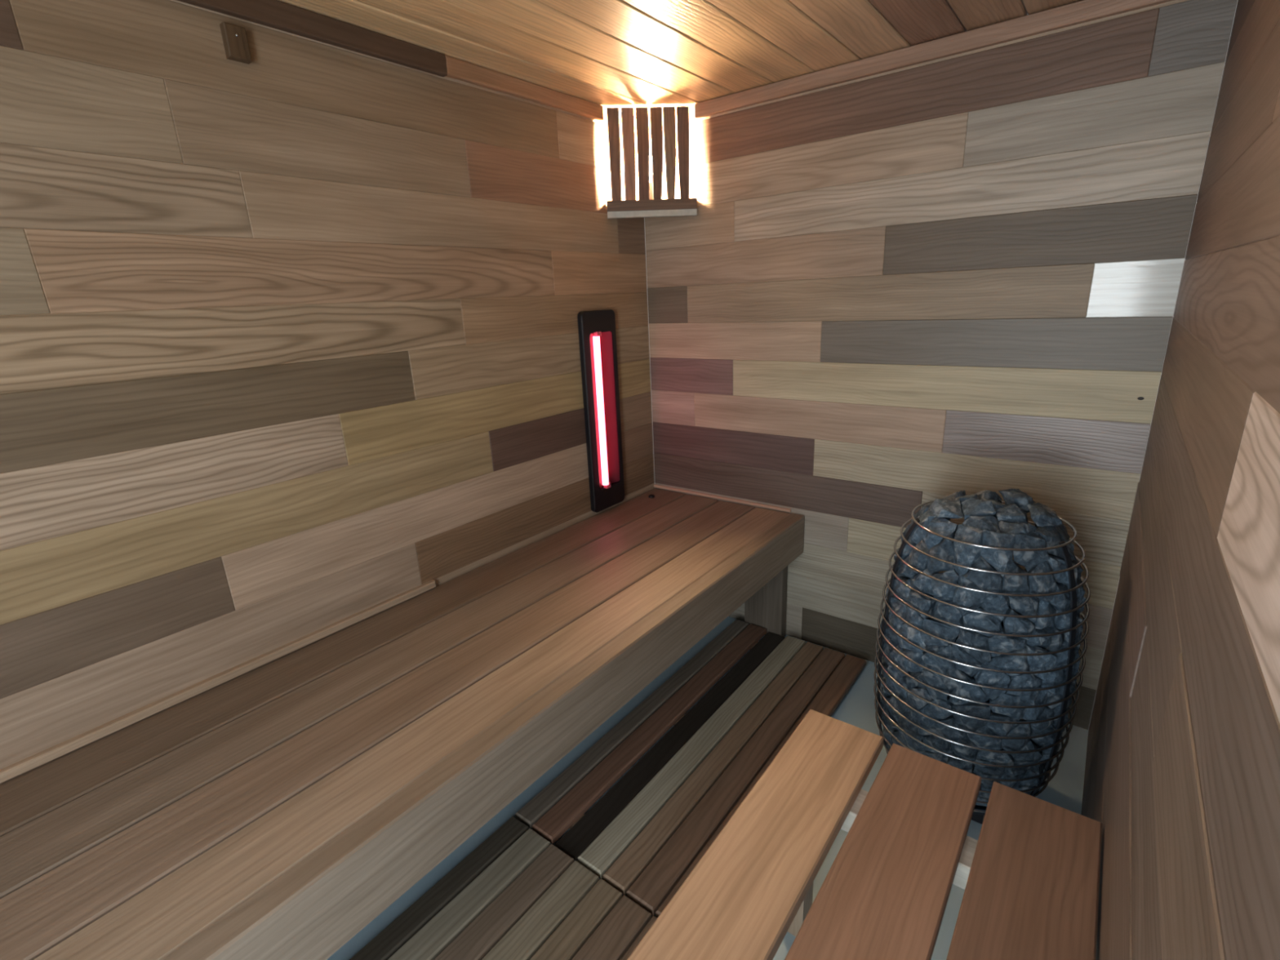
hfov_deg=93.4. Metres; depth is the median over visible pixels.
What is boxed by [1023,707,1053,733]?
stone
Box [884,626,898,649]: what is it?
stone
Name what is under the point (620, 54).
ceiling
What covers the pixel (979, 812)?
cage
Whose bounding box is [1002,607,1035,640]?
stone
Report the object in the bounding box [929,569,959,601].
stone
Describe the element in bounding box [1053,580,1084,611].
stone
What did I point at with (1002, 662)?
stone
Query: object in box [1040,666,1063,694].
stone
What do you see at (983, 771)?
stone
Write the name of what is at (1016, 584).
stone
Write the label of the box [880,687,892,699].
stone
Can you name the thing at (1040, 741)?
stone
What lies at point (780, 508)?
trim
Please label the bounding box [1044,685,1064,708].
stone
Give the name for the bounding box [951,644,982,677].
stone
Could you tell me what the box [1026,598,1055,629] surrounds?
stone
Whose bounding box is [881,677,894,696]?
stone
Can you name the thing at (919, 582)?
stone
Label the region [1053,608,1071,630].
stone
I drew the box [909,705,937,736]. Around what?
stone
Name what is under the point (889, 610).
stone
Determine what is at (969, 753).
stone
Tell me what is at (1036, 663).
stone
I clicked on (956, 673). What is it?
stone
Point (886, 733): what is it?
stone
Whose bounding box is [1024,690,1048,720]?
stone
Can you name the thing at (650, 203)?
lamp
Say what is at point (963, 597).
stone
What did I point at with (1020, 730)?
stone
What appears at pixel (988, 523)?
stone
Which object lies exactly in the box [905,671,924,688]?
stone
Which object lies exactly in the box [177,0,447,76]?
trim
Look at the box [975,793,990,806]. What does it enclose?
stone
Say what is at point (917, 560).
stone
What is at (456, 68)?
trim
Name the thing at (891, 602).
stone
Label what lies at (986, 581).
stone
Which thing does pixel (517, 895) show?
duckboard
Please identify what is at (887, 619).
stone
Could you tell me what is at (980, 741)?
stone
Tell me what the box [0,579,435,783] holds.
trim
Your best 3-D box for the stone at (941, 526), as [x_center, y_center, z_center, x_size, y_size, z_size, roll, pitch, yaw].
[0.759,0.135,1.520,0.078,0.076,0.069,10,21,36]
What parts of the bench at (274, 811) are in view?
support post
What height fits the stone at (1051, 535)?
0.083 m
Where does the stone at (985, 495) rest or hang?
on the cage
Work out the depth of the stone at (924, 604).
1.51 m
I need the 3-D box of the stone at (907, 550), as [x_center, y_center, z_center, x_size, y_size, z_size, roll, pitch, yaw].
[0.723,0.186,1.605,0.073,0.097,0.071,10,21,36]
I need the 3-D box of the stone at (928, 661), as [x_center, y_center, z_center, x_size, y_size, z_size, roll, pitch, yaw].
[0.750,0.456,1.530,0.061,0.063,0.057,10,21,36]
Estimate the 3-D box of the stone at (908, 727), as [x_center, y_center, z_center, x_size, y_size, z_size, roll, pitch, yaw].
[0.738,0.646,1.623,0.066,0.087,0.070,-4,17,-4]
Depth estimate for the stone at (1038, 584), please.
1.38 m
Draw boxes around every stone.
[880,616,888,628]
[880,657,888,677]
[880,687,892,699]
[880,699,886,724]
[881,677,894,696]
[881,695,909,723]
[882,639,893,666]
[882,724,897,744]
[884,602,892,616]
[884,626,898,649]
[884,706,897,730]
[885,666,909,699]
[886,584,893,607]
[888,605,903,632]
[888,644,911,676]
[890,595,907,623]
[891,577,911,601]
[892,562,910,581]
[892,729,902,746]
[893,546,900,560]
[894,691,910,714]
[897,623,925,651]
[897,711,925,741]
[897,728,925,755]
[898,536,915,563]
[898,555,915,577]
[902,524,911,541]
[902,647,924,672]
[904,601,928,631]
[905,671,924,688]
[906,686,933,709]
[908,539,936,574]
[908,589,939,618]
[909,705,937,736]
[910,502,933,524]
[910,507,949,544]
[910,568,938,596]
[919,669,950,701]
[920,617,959,646]
[921,652,945,677]
[921,695,953,719]
[923,515,960,549]
[923,733,951,753]
[924,644,956,668]
[924,750,949,764]
[926,534,955,573]
[928,599,964,627]
[929,498,963,519]
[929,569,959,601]
[933,715,965,739]
[941,667,972,688]
[942,489,966,499]
[947,750,974,773]
[948,676,989,705]
[950,733,977,760]
[951,493,979,509]
[951,575,986,615]
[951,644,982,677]
[951,703,990,733]
[954,524,985,575]
[955,628,991,664]
[960,497,997,520]
[960,515,999,533]
[962,606,1000,636]
[963,555,1002,591]
[965,725,1001,751]
[973,661,1009,700]
[973,764,1004,778]
[974,748,1013,766]
[975,490,1002,502]
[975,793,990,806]
[980,779,999,793]
[981,590,1010,620]
[982,498,1008,517]
[982,530,1014,576]
[986,706,1019,736]
[987,626,1026,657]
[988,693,1031,719]
[989,648,1029,676]
[995,503,1028,523]
[997,522,1035,535]
[998,763,1031,787]
[1000,488,1026,494]
[1000,491,1035,513]
[1000,719,1031,757]
[1001,559,1029,597]
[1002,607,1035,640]
[1004,673,1040,700]
[1008,739,1043,768]
[1009,595,1039,622]
[1011,769,1036,791]
[1013,532,1048,570]
[1022,719,1054,746]
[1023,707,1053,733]
[1024,559,1055,601]
[1024,642,1056,680]
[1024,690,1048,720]
[1026,502,1061,526]
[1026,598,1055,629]
[1026,626,1054,647]
[1030,736,1057,760]
[1030,763,1044,774]
[1030,769,1042,785]
[1032,519,1068,537]
[1034,526,1064,559]
[1035,523,1074,560]
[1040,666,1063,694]
[1044,626,1065,651]
[1044,640,1068,667]
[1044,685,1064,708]
[1046,582,1070,612]
[1046,703,1061,720]
[1047,555,1078,586]
[1048,552,1083,582]
[1050,713,1069,737]
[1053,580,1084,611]
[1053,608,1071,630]
[1053,614,1082,643]
[1062,650,1079,680]
[1062,675,1075,694]
[1066,697,1071,706]
[1074,629,1083,651]
[1076,597,1084,615]
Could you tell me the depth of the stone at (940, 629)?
1.49 m
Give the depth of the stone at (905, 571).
1.57 m
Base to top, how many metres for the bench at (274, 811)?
0.545 m
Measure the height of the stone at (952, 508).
0.033 m
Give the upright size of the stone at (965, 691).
0.081 m
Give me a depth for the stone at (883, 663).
1.69 m
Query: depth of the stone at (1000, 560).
1.40 m
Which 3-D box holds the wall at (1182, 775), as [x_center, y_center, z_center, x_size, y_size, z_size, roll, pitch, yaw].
[0.476,0.216,0.460,0.062,2.030,3.160,10,21,36]
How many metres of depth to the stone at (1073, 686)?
1.48 m
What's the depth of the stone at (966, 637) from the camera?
1.43 m
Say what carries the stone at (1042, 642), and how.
on the stone at (1036, 663)
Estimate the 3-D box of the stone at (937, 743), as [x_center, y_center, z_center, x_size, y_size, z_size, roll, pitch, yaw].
[0.784,0.682,1.574,0.060,0.072,0.071,-5,17,-9]
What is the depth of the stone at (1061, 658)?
1.43 m
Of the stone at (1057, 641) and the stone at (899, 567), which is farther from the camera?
the stone at (899, 567)
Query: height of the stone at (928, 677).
0.067 m
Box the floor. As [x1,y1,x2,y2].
[326,616,1088,959]
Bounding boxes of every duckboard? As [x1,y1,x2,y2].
[349,815,657,959]
[515,619,866,918]
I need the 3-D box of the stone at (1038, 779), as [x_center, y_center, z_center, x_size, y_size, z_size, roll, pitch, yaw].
[1.026,0.773,1.591,0.064,0.072,0.063,-3,17,0]
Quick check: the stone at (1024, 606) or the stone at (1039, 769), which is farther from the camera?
the stone at (1039, 769)
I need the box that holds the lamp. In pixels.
[604,106,697,218]
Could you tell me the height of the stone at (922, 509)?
0.083 m
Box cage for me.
[874,498,1090,824]
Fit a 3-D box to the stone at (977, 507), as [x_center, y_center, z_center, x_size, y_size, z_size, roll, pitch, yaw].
[0.843,0.083,1.508,0.077,0.068,0.079,3,18,18]
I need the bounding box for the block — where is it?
[219,22,252,64]
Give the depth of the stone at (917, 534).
1.56 m
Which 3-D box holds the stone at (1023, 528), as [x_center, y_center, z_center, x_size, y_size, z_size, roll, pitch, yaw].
[0.894,0.120,1.426,0.080,0.042,0.069,3,18,19]
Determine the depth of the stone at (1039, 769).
1.53 m
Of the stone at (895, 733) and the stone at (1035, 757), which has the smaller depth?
the stone at (1035, 757)
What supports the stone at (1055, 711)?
on the stone at (1040, 741)
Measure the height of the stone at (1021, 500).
0.060 m
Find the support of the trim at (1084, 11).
attached to the wall at (886, 295)
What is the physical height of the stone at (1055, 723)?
0.075 m
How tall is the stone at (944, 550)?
0.104 m
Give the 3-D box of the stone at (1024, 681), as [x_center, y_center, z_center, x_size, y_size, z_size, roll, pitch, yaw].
[0.918,0.486,1.447,0.072,0.078,0.079,10,21,36]
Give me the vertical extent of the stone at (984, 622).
0.072 m
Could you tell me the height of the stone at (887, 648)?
0.069 m
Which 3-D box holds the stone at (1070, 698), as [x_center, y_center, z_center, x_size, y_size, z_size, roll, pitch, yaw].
[1.066,0.557,1.549,0.068,0.085,0.066,10,21,36]
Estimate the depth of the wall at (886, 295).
1.86 m
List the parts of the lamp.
bulb, rail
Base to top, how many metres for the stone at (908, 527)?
0.112 m
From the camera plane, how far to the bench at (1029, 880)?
1.00 m
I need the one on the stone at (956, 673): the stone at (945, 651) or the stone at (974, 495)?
the stone at (945, 651)
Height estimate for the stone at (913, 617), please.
0.071 m
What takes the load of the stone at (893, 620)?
on the stone at (891, 637)
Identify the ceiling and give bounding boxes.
[277,0,1082,117]
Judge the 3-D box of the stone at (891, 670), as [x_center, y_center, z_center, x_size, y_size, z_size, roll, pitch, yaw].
[0.717,0.547,1.640,0.070,0.069,0.084,-7,17,-13]
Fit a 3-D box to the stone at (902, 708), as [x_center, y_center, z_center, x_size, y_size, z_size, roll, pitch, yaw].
[0.730,0.611,1.641,0.054,0.075,0.078,-1,17,4]
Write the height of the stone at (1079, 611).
0.078 m
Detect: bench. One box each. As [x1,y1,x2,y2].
[0,488,804,959]
[626,709,1102,959]
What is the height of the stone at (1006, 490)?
0.045 m
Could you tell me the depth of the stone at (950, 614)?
1.47 m
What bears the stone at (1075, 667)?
on the stone at (1073, 686)
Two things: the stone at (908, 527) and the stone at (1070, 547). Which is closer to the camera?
the stone at (1070, 547)
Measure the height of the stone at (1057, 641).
0.060 m
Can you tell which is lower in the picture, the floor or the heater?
the floor
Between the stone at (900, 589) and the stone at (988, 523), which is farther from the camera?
the stone at (900, 589)
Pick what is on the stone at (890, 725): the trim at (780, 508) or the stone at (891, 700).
the stone at (891, 700)
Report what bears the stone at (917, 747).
on the stone
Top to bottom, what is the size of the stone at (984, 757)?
0.068 m
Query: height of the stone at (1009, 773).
0.096 m
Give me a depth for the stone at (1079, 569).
1.45 m
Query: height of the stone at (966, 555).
0.108 m
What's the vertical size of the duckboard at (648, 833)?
0.040 m
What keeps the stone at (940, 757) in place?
on the stone
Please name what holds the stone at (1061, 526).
on the stone
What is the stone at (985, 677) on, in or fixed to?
on the stone at (1006, 700)
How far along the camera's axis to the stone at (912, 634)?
1.55 m
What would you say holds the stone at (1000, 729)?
on the stone at (980, 741)
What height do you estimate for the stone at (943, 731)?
0.070 m
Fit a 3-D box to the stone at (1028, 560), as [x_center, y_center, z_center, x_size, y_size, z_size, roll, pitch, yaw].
[0.910,0.162,1.418,0.074,0.080,0.081,3,18,17]
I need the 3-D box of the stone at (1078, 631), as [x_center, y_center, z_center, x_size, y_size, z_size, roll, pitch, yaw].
[1.039,0.360,1.477,0.072,0.083,0.093,10,21,36]
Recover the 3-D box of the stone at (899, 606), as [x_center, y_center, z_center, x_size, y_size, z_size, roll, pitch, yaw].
[0.716,0.345,1.615,0.065,0.069,0.075,-3,17,0]
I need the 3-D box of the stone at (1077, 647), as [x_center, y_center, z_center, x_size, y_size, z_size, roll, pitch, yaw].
[1.088,0.395,1.546,0.073,0.091,0.088,10,21,36]
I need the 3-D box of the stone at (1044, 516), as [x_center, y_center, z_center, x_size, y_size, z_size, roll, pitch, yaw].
[0.971,0.085,1.451,0.069,0.045,0.091,3,18,18]
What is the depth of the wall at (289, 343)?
1.39 m
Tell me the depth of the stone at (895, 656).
1.61 m
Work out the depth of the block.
1.27 m
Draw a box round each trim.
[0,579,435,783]
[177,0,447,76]
[444,55,603,120]
[653,484,791,512]
[694,0,1173,119]
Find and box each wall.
[0,0,654,768]
[644,0,1237,729]
[1080,0,1279,959]
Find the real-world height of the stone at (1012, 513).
0.057 m
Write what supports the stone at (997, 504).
on the cage
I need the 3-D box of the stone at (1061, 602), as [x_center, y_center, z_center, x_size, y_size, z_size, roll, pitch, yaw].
[0.972,0.268,1.422,0.079,0.068,0.072,-11,19,-26]
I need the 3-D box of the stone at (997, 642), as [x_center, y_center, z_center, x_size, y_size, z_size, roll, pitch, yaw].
[0.873,0.387,1.434,0.074,0.076,0.074,10,21,36]
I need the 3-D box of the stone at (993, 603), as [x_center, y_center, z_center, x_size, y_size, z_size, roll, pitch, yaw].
[0.841,0.285,1.425,0.056,0.080,0.058,10,21,36]
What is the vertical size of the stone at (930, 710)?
0.076 m
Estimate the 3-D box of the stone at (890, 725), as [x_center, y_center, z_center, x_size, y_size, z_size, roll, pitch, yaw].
[0.732,0.683,1.708,0.066,0.080,0.080,0,17,9]
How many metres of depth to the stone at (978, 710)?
1.48 m
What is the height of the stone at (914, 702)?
0.075 m
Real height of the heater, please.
0.779 m
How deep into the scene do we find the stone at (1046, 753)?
1.51 m
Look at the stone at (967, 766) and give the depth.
1.54 m
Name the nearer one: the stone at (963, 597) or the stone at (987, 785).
the stone at (963, 597)
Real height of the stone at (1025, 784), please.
0.090 m
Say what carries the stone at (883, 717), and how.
on the stone at (886, 733)
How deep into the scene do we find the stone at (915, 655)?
1.56 m
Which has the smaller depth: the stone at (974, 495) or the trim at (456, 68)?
the stone at (974, 495)
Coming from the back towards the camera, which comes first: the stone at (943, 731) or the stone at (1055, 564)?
the stone at (943, 731)
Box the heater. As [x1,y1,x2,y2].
[577,309,624,512]
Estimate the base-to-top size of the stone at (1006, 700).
0.076 m
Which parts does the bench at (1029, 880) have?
leg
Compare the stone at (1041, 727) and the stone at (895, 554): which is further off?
the stone at (895, 554)
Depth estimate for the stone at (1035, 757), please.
1.49 m

